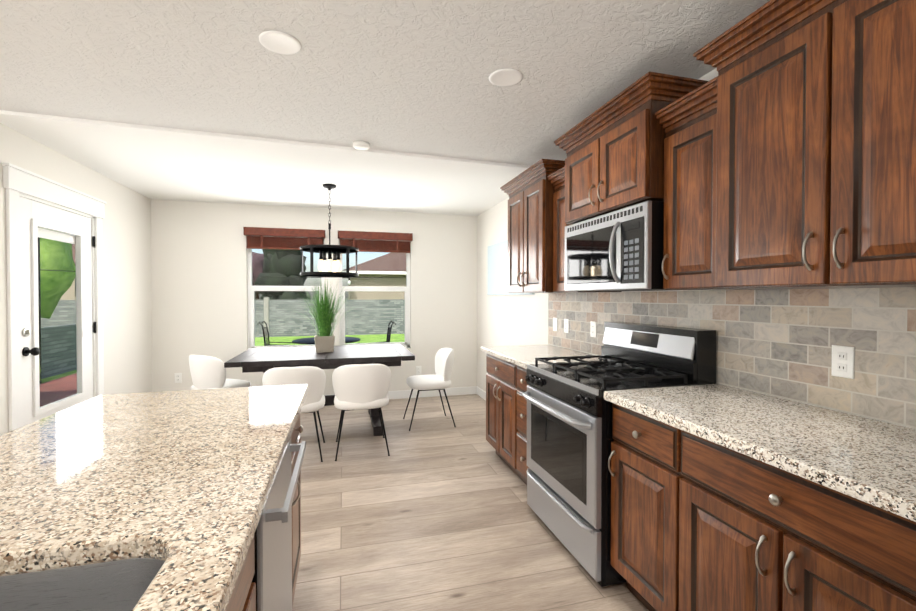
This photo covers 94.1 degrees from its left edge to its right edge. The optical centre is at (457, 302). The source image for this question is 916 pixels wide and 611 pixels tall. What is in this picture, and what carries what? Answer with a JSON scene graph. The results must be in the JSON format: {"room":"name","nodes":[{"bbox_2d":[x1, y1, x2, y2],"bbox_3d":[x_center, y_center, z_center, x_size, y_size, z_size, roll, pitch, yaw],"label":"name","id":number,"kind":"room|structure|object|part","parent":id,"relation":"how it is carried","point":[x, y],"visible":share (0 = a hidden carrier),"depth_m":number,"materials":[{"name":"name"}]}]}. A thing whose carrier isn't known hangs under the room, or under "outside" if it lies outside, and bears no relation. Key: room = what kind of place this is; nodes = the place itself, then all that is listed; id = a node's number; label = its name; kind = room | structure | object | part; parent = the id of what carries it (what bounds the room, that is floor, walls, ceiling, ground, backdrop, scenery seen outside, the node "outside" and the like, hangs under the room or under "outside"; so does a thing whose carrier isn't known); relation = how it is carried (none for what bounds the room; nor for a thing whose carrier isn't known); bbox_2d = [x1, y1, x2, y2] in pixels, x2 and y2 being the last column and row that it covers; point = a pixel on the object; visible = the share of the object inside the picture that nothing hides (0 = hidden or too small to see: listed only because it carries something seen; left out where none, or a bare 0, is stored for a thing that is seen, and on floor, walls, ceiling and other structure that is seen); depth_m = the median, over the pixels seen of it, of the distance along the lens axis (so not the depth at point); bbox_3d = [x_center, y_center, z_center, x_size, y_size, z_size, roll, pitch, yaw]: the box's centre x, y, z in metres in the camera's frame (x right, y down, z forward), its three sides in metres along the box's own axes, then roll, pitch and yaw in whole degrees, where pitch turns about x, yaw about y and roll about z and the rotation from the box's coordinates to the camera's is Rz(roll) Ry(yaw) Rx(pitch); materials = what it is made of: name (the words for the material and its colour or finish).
{"room":"kitchen","nodes":[
{"label":"kitchen","id":0,"kind":"room"},
{"bbox_2d":[0,123,151,435],"bbox_3d":[-3.239,0.007,3.698,0.120,2.570,2.380,0,1,-15],"label":"wall","id":1,"kind":"structure","parent":0,"point":[127,288],"depth_m":4.07,"materials":[{"name":"white paint"}]},
{"bbox_2d":[6,188,21,431],"bbox_3d":[-2.928,0.284,2.817,0.020,2.040,0.090,0,1,-15],"label":"door frame","id":2,"kind":"structure","parent":1,"relation":"attached to","point":[13,309],"depth_m":2.80,"materials":[{"name":"white wood"}]},
{"bbox_2d":[2,162,105,218],"bbox_3d":[-3.051,-0.823,3.299,0.040,0.160,1.170,0,1,-15],"label":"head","id":3,"kind":"object","parent":1,"relation":"attached to","point":[24,181],"visible":1,"depth_m":3.13},
{"bbox_2d":[19,193,95,426],"bbox_3d":[-3.098,0.278,3.300,0.184,2.040,0.930,0,1,-15],"label":"patio door","id":4,"kind":"structure","parent":1,"relation":"in","point":[35,214],"depth_m":3.22,"materials":[{"name":"white"}]},
{"bbox_2d":[94,217,103,396],"bbox_3d":[-3.194,0.271,3.802,0.020,2.040,0.090,0,1,-15],"label":"door frame","id":5,"kind":"structure","parent":1,"relation":"attached to","point":[99,306],"depth_m":3.78,"materials":[{"name":"white wood"}]},
{"bbox_2d":[151,230,247,355],"bbox_3d":[-3.090,-0.104,5.043,1.110,1.440,0.140,0,1,-15],"label":"wall pier","id":6,"kind":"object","parent":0,"point":[199,282],"visible":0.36,"depth_m":4.99,"materials":[{"name":"white paint"}]},
{"bbox_2d":[151,199,476,345],"bbox_3d":[-1.690,-0.344,5.417,4.010,1.910,0.140,0,1,-15],"label":"wall","id":7,"kind":"structure","parent":0,"point":[172,215],"depth_m":5.31,"materials":[{"name":"white paint"}]},
{"bbox_2d":[247,235,323,348],"bbox_3d":[-2.126,-0.108,5.310,0.890,1.440,0.085,0,1,-15],"label":"window","id":8,"kind":"structure","parent":7,"relation":"in","point":[251,318],"depth_m":5.22,"materials":[{"name":"white"}]},
{"bbox_2d":[243,227,324,249],"bbox_3d":[-2.096,-0.434,5.195,0.920,0.915,0.074,0,1,-15],"label":"window blind","id":9,"kind":"object","parent":8,"relation":"attached to","point":[260,241],"visible":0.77,"depth_m":5.16,"materials":[{"name":"brown wood"}]},
{"bbox_2d":[152,346,476,394],"bbox_3d":[-1.690,0.941,5.434,4.010,0.660,0.140,0,1,-15],"label":"wall","id":10,"kind":"structure","parent":7,"relation":"attached to","point":[463,373],"depth_m":5.58,"materials":[{"name":"white paint"}]},
{"bbox_2d":[174,373,181,382],"bbox_3d":[-3.239,0.877,4.937,0.072,0.115,0.009,0,1,-15],"label":"outlet","id":11,"kind":"object","parent":10,"relation":"attached to","point":[178,377],"visible":1,"depth_m":4.94,"materials":[{"name":"white plastic"}]},
{"bbox_2d":[332,386,475,398],"bbox_3d":[-1.612,1.219,5.378,3.890,0.105,0.014,0,1,-15],"label":"baseboard","id":12,"kind":"structure","parent":10,"relation":"attached to","point":[403,394],"depth_m":5.71,"materials":[{"name":"white"}]},
{"bbox_2d":[416,366,420,374],"bbox_3d":[-0.521,0.908,5.671,0.072,0.115,0.009,0,1,-15],"label":"outlet","id":13,"kind":"object","parent":10,"relation":"attached to","point":[418,370],"visible":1,"depth_m":5.67,"materials":[{"name":"white plastic"}]},
{"bbox_2d":[339,238,409,347],"bbox_3d":[-1.084,-0.111,5.592,0.910,1.440,0.085,0,1,-15],"label":"window","id":14,"kind":"structure","parent":7,"relation":"in","point":[406,343],"depth_m":5.59,"materials":[{"name":"white"}]},
{"bbox_2d":[338,230,412,252],"bbox_3d":[-1.054,-0.437,5.476,0.940,0.915,0.074,0,1,-15],"label":"window blind","id":15,"kind":"object","parent":14,"relation":"attached to","point":[378,245],"visible":0.79,"depth_m":5.45,"materials":[{"name":"brown wood"}]},
{"bbox_2d":[0,0,769,215],"bbox_3d":[-2.230,-1.172,0.134,8.040,0.122,10.040,0,1,-15],"label":"ceiling","id":16,"kind":"structure","parent":0,"point":[408,76],"depth_m":2.30,"materials":[{"name":"white paint"}]},
{"bbox_2d":[259,30,301,54],"bbox_3d":[-0.790,-1.152,1.900,0.175,0.007,0.175,0,1,-15],"label":"recessed light","id":17,"kind":"object","parent":16,"relation":"in","point":[279,42],"depth_m":1.89,"materials":[{"name":"white plastic"}]},
{"bbox_2d":[300,184,358,276],"bbox_3d":[-1.278,-0.711,4.251,0.560,0.903,0.562,0,1,-15],"label":"chandelier","id":18,"kind":"object","parent":16,"relation":"hanging from","point":[335,267],"visible":1,"depth_m":4.18,"materials":[{"name":"black metal"}]},
{"bbox_2d":[353,141,369,149],"bbox_3d":[-0.714,-1.155,3.153,0.123,0.032,0.123,0,1,-15],"label":"smoke detector","id":19,"kind":"object","parent":16,"relation":"attached to","point":[361,145],"visible":1,"depth_m":3.12,"materials":[{"name":"white plastic"}]},
{"bbox_2d":[489,68,522,86],"bbox_3d":[0.247,-1.155,2.201,0.175,0.007,0.175,0,1,-15],"label":"recessed light","id":20,"kind":"object","parent":16,"relation":"in","point":[505,77],"depth_m":2.19,"materials":[{"name":"white plastic"}]},
{"bbox_2d":[410,239,476,347],"bbox_3d":[-0.198,-0.114,5.823,0.920,1.440,0.140,0,1,-15],"label":"wall pier","id":21,"kind":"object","parent":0,"point":[443,293],"visible":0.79,"depth_m":5.75,"materials":[{"name":"white paint"}]},
{"bbox_2d":[292,394,648,610],"bbox_3d":[-2.188,1.366,0.239,7.920,0.060,9.920,0,1,-15],"label":"floor","id":22,"kind":"structure","parent":0,"point":[433,511],"depth_m":2.49,"materials":[{"name":"beige wood"}]},
{"bbox_2d":[0,536,255,610],"bbox_3d":[-0.374,0.904,-0.438,0.641,0.880,2.820,0,1,-15],"label":"sink base","id":23,"kind":"object","parent":22,"relation":"on","point":[120,585],"visible":0.27,"depth_m":0.73,"materials":[{"name":"silver metal"}]},
{"bbox_2d":[0,384,307,610],"bbox_3d":[-0.617,0.438,0.048,0.840,0.040,3.946,0,1,-15],"label":"countertop","id":24,"kind":"structure","parent":23,"relation":"on","point":[179,484],"depth_m":0.96,"materials":[{"name":"stone"}]},
{"bbox_2d":[189,355,250,389],"bbox_3d":[-2.387,0.894,4.282,0.490,0.782,0.513,0,1,25],"label":"chair","id":25,"kind":"object","parent":22,"relation":"on","point":[208,372],"visible":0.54,"depth_m":4.05,"materials":[{"name":"white fabric"}]},
{"bbox_2d":[252,438,305,610],"bbox_3d":[-0.805,0.886,1.217,0.662,0.875,0.590,0,1,-15],"label":"dishwasher","id":26,"kind":"object","parent":22,"relation":"on","point":[272,578],"visible":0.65,"depth_m":1.19,"materials":[{"name":"silver metal"}]},
{"bbox_2d":[262,366,325,461],"bbox_3d":[-1.372,0.902,3.621,0.490,0.782,0.513,0,1,-15],"label":"chair","id":27,"kind":"object","parent":22,"relation":"on","point":[313,378],"visible":0.67,"depth_m":3.44,"materials":[{"name":"white fabric"}]},
{"bbox_2d":[291,414,302,605],"bbox_3d":[-0.957,0.877,1.730,0.636,0.880,0.470,0,1,-15],"label":"base cabinet","id":28,"kind":"object","parent":22,"relation":"on","point":[296,520],"visible":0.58,"depth_m":1.79,"materials":[{"name":"brown wood"}]},
{"bbox_2d":[224,344,414,435],"bbox_3d":[-1.348,0.896,4.396,1.650,0.775,1.080,0,1,-15],"label":"dining table","id":29,"kind":"object","parent":22,"relation":"on","point":[263,360],"visible":0.58,"depth_m":4.10,"materials":[{"name":"brown wood"}]},
{"bbox_2d":[290,282,351,352],"bbox_3d":[-1.361,0.131,4.365,0.903,0.757,0.837,0,1,-15],"label":"potted grass plant","id":30,"kind":"object","parent":29,"relation":"on","point":[324,338],"visible":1,"depth_m":4.31,"materials":[{"name":"green plant"}]},
{"bbox_2d":[332,364,390,460],"bbox_3d":[-0.848,0.901,3.752,0.490,0.782,0.513,0,1,-15],"label":"chair","id":31,"kind":"object","parent":22,"relation":"on","point":[360,386],"visible":1,"depth_m":3.54,"materials":[{"name":"white fabric"}]},
{"bbox_2d":[403,348,455,430],"bbox_3d":[-0.300,0.891,4.534,0.513,0.782,0.490,0,1,-15],"label":"chair","id":32,"kind":"object","parent":22,"relation":"on","point":[440,379],"visible":1,"depth_m":4.41,"materials":[{"name":"white fabric"}]},
{"bbox_2d":[486,354,528,484],"bbox_3d":[0.642,0.861,3.229,0.656,0.875,0.970,0,1,-15],"label":"base cabinet","id":33,"kind":"object","parent":22,"relation":"on","point":[506,413],"visible":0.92,"depth_m":3.14,"materials":[{"name":"brown wood"}]},
{"bbox_2d":[481,344,602,368],"bbox_3d":[0.635,0.403,3.235,0.647,0.040,1.004,0,1,-15],"label":"countertop","id":34,"kind":"structure","parent":33,"relation":"on","point":[523,356],"depth_m":3.19,"materials":[{"name":"stone"}]},
{"bbox_2d":[522,322,715,586],"bbox_3d":[0.811,0.722,2.368,0.736,1.175,0.762,0,1,-15],"label":"gas range","id":35,"kind":"object","parent":22,"relation":"on","point":[570,439],"visible":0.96,"depth_m":2.15,"materials":[{"name":"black metal"}]},
{"bbox_2d":[608,403,915,610],"bbox_3d":[1.120,0.883,1.455,0.656,0.875,1.155,0,1,-15],"label":"base cabinet","id":36,"kind":"object","parent":22,"relation":"on","point":[699,523],"visible":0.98,"depth_m":1.31,"materials":[{"name":"brown wood"}]},
{"bbox_2d":[604,384,915,521],"bbox_3d":[1.120,0.426,1.437,0.647,0.040,1.183,0,1,-15],"label":"countertop","id":37,"kind":"structure","parent":36,"relation":"on","point":[870,461],"depth_m":1.31,"materials":[{"name":"stone"}]},
{"bbox_2d":[477,68,914,428],"bbox_3d":[1.578,0.038,1.239,0.120,2.570,9.920,0,1,-15],"label":"wall","id":38,"kind":"structure","parent":0,"point":[509,320],"depth_m":4.98,"materials":[{"name":"white paint"}]},
{"bbox_2d":[476,386,485,399],"bbox_3d":[0.537,1.226,4.855,0.014,0.105,2.096,0,1,-15],"label":"baseboard","id":39,"kind":"structure","parent":38,"relation":"attached to","point":[480,392],"depth_m":5.67,"materials":[{"name":"white"}]},
{"bbox_2d":[487,240,534,294],"bbox_3d":[0.555,-0.386,4.728,0.035,0.610,1.300,0,1,-15],"label":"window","id":40,"kind":"structure","parent":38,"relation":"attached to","point":[497,269],"depth_m":4.97,"materials":[{"name":"white glass"}]},
{"bbox_2d":[500,159,580,292],"bbox_3d":[0.695,-0.534,3.391,0.460,0.920,0.810,0,1,-15],"label":"upper cabinet","id":41,"kind":"object","parent":38,"relation":"attached to","point":[530,238],"depth_m":3.19,"materials":[{"name":"brown wood"}]},
{"bbox_3d":[0.695,-0.949,3.386,0.460,0.090,0.810,0,1,-15],"label":"cabinet crown molding","id":42,"kind":"part","parent":41,"relation":"part of","materials":[{"name":"brown wood"}]},
{"bbox_2d":[547,166,621,292],"bbox_3d":[0.858,-0.478,2.921,0.390,0.820,0.305,0,1,-15],"label":"upper cabinet","id":43,"kind":"object","parent":38,"relation":"attached to","point":[559,224],"depth_m":2.94,"materials":[{"name":"brown wood"}]},
{"bbox_3d":[0.858,-0.843,2.916,0.390,0.090,0.305,0,1,-15],"label":"cabinet crown molding","id":44,"kind":"part","parent":43,"relation":"part of","materials":[{"name":"brown wood"}]},
{"bbox_2d":[554,71,707,224],"bbox_3d":[0.960,-0.761,2.388,0.470,0.540,0.890,0,1,-15],"label":"upper cabinet","id":45,"kind":"object","parent":38,"relation":"attached to","point":[617,165],"depth_m":2.15,"materials":[{"name":"brown wood"}]},
{"bbox_2d":[565,200,664,290],"bbox_3d":[0.953,-0.271,2.392,0.484,0.410,0.764,0,1,-15],"label":"microwave","id":46,"kind":"object","parent":45,"relation":"attached to","point":[620,249],"visible":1,"depth_m":2.16,"materials":[{"name":"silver metal"}]},
{"bbox_3d":[0.960,-0.986,2.385,0.470,0.090,0.890,0,1,-15],"label":"cabinet crown","id":47,"kind":"part","parent":45,"relation":"part of","materials":[{"name":"brown wood"}]},
{"bbox_2d":[655,76,774,289],"bbox_3d":[1.145,-0.464,1.859,0.390,0.820,0.355,0,1,-15],"label":"upper cabinet","id":48,"kind":"object","parent":38,"relation":"attached to","point":[690,165],"depth_m":1.82,"materials":[{"name":"brown wood"}]},
{"bbox_3d":[1.145,-0.829,1.854,0.390,0.090,0.355,0,1,-15],"label":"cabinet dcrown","id":49,"kind":"part","parent":48,"relation":"part of","materials":[{"name":"brown wood"}]},
{"bbox_2d":[548,287,915,428],"bbox_3d":[1.203,0.167,2.382,0.008,0.455,3.000,0,1,-15],"label":"backsplash","id":50,"kind":"structure","parent":38,"relation":"attached to","point":[778,342],"depth_m":1.74,"materials":[{"name":"tile"}]},
{"bbox_2d":[553,318,557,330],"bbox_3d":[0.841,0.193,3.693,0.009,0.115,0.072,0,1,-15],"label":"electrical outlet","id":51,"kind":"object","parent":50,"relation":"attached to","point":[555,324],"visible":1,"depth_m":3.68,"materials":[{"name":"white plastic"}]},
{"bbox_2d":[564,319,568,332],"bbox_3d":[0.890,0.195,3.510,0.009,0.115,0.072,0,1,-15],"label":"electrical outlet","id":52,"kind":"object","parent":50,"relation":"attached to","point":[566,325],"visible":1,"depth_m":3.50,"materials":[{"name":"white plastic"}]},
{"bbox_2d":[590,321,595,337],"bbox_3d":[0.992,0.200,3.134,0.009,0.115,0.072,0,1,-15],"label":"electrical outlet","id":53,"kind":"object","parent":50,"relation":"attached to","point":[592,328],"visible":1,"depth_m":3.13,"materials":[{"name":"white plastic"}]},
{"bbox_2d":[831,345,854,378],"bbox_3d":[1.414,0.219,1.570,0.009,0.115,0.072,0,1,-15],"label":"electrical outlet","id":54,"kind":"object","parent":50,"relation":"attached to","point":[843,361],"visible":1,"depth_m":1.56,"materials":[{"name":"white plastic"}]},
{"bbox_2d":[693,0,915,288],"bbox_3d":[1.254,-0.508,1.320,0.460,0.920,0.860,0,1,-15],"label":"upper cabinet","id":55,"kind":"object","parent":38,"relation":"attached to","point":[816,156],"depth_m":1.27,"materials":[{"name":"brown wood"}]},
{"bbox_3d":[1.254,-0.923,1.315,0.460,0.090,0.860,0,1,-15],"label":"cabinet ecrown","id":56,"kind":"part","parent":55,"relation":"part of","materials":[{"name":"brown wood"}]},
{"label":"outside","id":57,"kind":"structure","parent":0,"visible":0},
{"bbox_2d":[42,334,404,382],"bbox_3d":[-8.265,1.305,30.596,120.000,0.100,56.300,0,1,-15],"label":"lawn","id":58,"kind":"structure","parent":57,"point":[367,338],"depth_m":16.37,"materials":[{"name":"green plant"}]},
{"bbox_2d":[38,227,41,383],"bbox_3d":[-7.586,0.042,7.715,0.060,3.000,0.060,0,1,-15],"label":"pole","id":59,"kind":"object","parent":58,"relation":"on","point":[39,293],"depth_m":7.71,"materials":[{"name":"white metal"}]},
{"bbox_2d":[39,358,40,380],"bbox_3d":[-7.173,1.124,6.683,0.870,0.778,0.882,0,1,-15],"label":"hedge","id":60,"kind":"object","parent":58,"relation":"on","point":[39,370],"depth_m":7.00,"materials":[{"name":"green plant"}]},
{"bbox_2d":[40,228,75,318],"bbox_3d":[-12.582,-0.825,11.373,4.119,4.642,4.270,0,1,-15],"label":"tree","id":61,"kind":"object","parent":58,"relation":"on","point":[53,283],"depth_m":11.29,"materials":[{"name":"green plant"}]},
{"bbox_2d":[40,373,76,406],"bbox_3d":[-5.028,1.452,5.316,2.480,0.240,5.800,0,1,-15],"label":"deck","id":62,"kind":"object","parent":58,"relation":"on","point":[57,390],"depth_m":6.44,"materials":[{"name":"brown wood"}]},
{"bbox_2d":[41,324,76,378],"bbox_3d":[-8.557,1.013,9.253,0.120,1.020,15.250,0,1,-15],"label":"fence","id":63,"kind":"object","parent":58,"relation":"on","point":[56,353],"depth_m":9.00,"materials":[{"name":"wood"}]},
{"bbox_2d":[60,244,75,299],"bbox_3d":[-24.717,-1.491,26.276,11.000,5.600,9.000,0,1,-15],"label":"neighbouring house","id":64,"kind":"structure","parent":58,"relation":"on","point":[68,295],"depth_m":23.16,"materials":[{"name":"beige paint"}]},
{"bbox_2d":[41,297,404,336],"bbox_3d":[-4.933,0.600,18.237,80.000,1.620,0.200,0,1,-15],"label":"fence","id":65,"kind":"object","parent":58,"relation":"on","point":[272,309],"depth_m":17.77,"materials":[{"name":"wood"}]},
{"bbox_2d":[252,252,263,299],"bbox_3d":[-10.925,-0.654,22.776,2.746,4.014,1.928,0,1,-15],"label":"tree","id":66,"kind":"object","parent":58,"relation":"on","point":[257,270],"depth_m":22.11,"materials":[{"name":"red plant"}]},
{"bbox_2d":[255,249,310,299],"bbox_3d":[-8.335,-3.957,20.283,2.478,10.680,2.510,0,1,-15],"label":"tree","id":67,"kind":"object","parent":58,"relation":"on","point":[270,256],"depth_m":19.64,"materials":[{"name":"green plant"}]},
{"bbox_2d":[342,253,405,299],"bbox_3d":[-0.363,-1.524,32.848,16.550,5.500,11.000,0,1,-15],"label":"neighbouring house","id":68,"kind":"structure","parent":58,"relation":"on","point":[387,266],"depth_m":26.53,"materials":[{"name":"beige paint"}]},
{"bbox_2d":[269,277,320,277],"bbox_3d":[-3.796,-0.574,9.968,1.110,0.018,0.068,0,1,-21],"label":"string lights","id":69,"kind":"object","parent":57,"point":[269,277],"depth_m":9.97,"materials":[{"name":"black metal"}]},
{"bbox_2d":[342,277,395,283],"bbox_3d":[-2.197,-0.538,10.576,1.298,0.164,0.068,0,1,-21],"label":"string lights","id":70,"kind":"object","parent":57,"point":[349,282],"depth_m":10.52,"materials":[{"name":"black metal"}]},
{"bbox_3d":[-1.316,1.457,7.317,5.710,0.180,3.270,0,1,-15],"label":"patio slab","id":71,"kind":"object","parent":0,"visible":0},
{"bbox_2d":[257,321,292,345],"bbox_3d":[-3.093,0.841,7.332,0.585,1.031,0.478,0,1,-15],"label":"garden chair","id":72,"kind":"object","parent":71,"relation":"on","point":[267,342],"depth_m":7.37,"materials":[{"name":"black metal"}]},
{"bbox_2d":[292,337,359,344],"bbox_3d":[-2.241,1.003,7.305,1.116,0.725,1.116,0,1,-15],"label":"patio table","id":73,"kind":"object","parent":71,"relation":"on","point":[310,341],"depth_m":7.14,"materials":[{"name":"black metal"}]},
{"bbox_2d":[373,321,395,342],"bbox_3d":[-1.370,0.842,7.279,0.585,1.031,0.478,0,1,-15],"label":"garden chair","id":74,"kind":"object","parent":71,"relation":"on","point":[388,334],"depth_m":7.37,"materials":[{"name":"black metal"}]}
]}

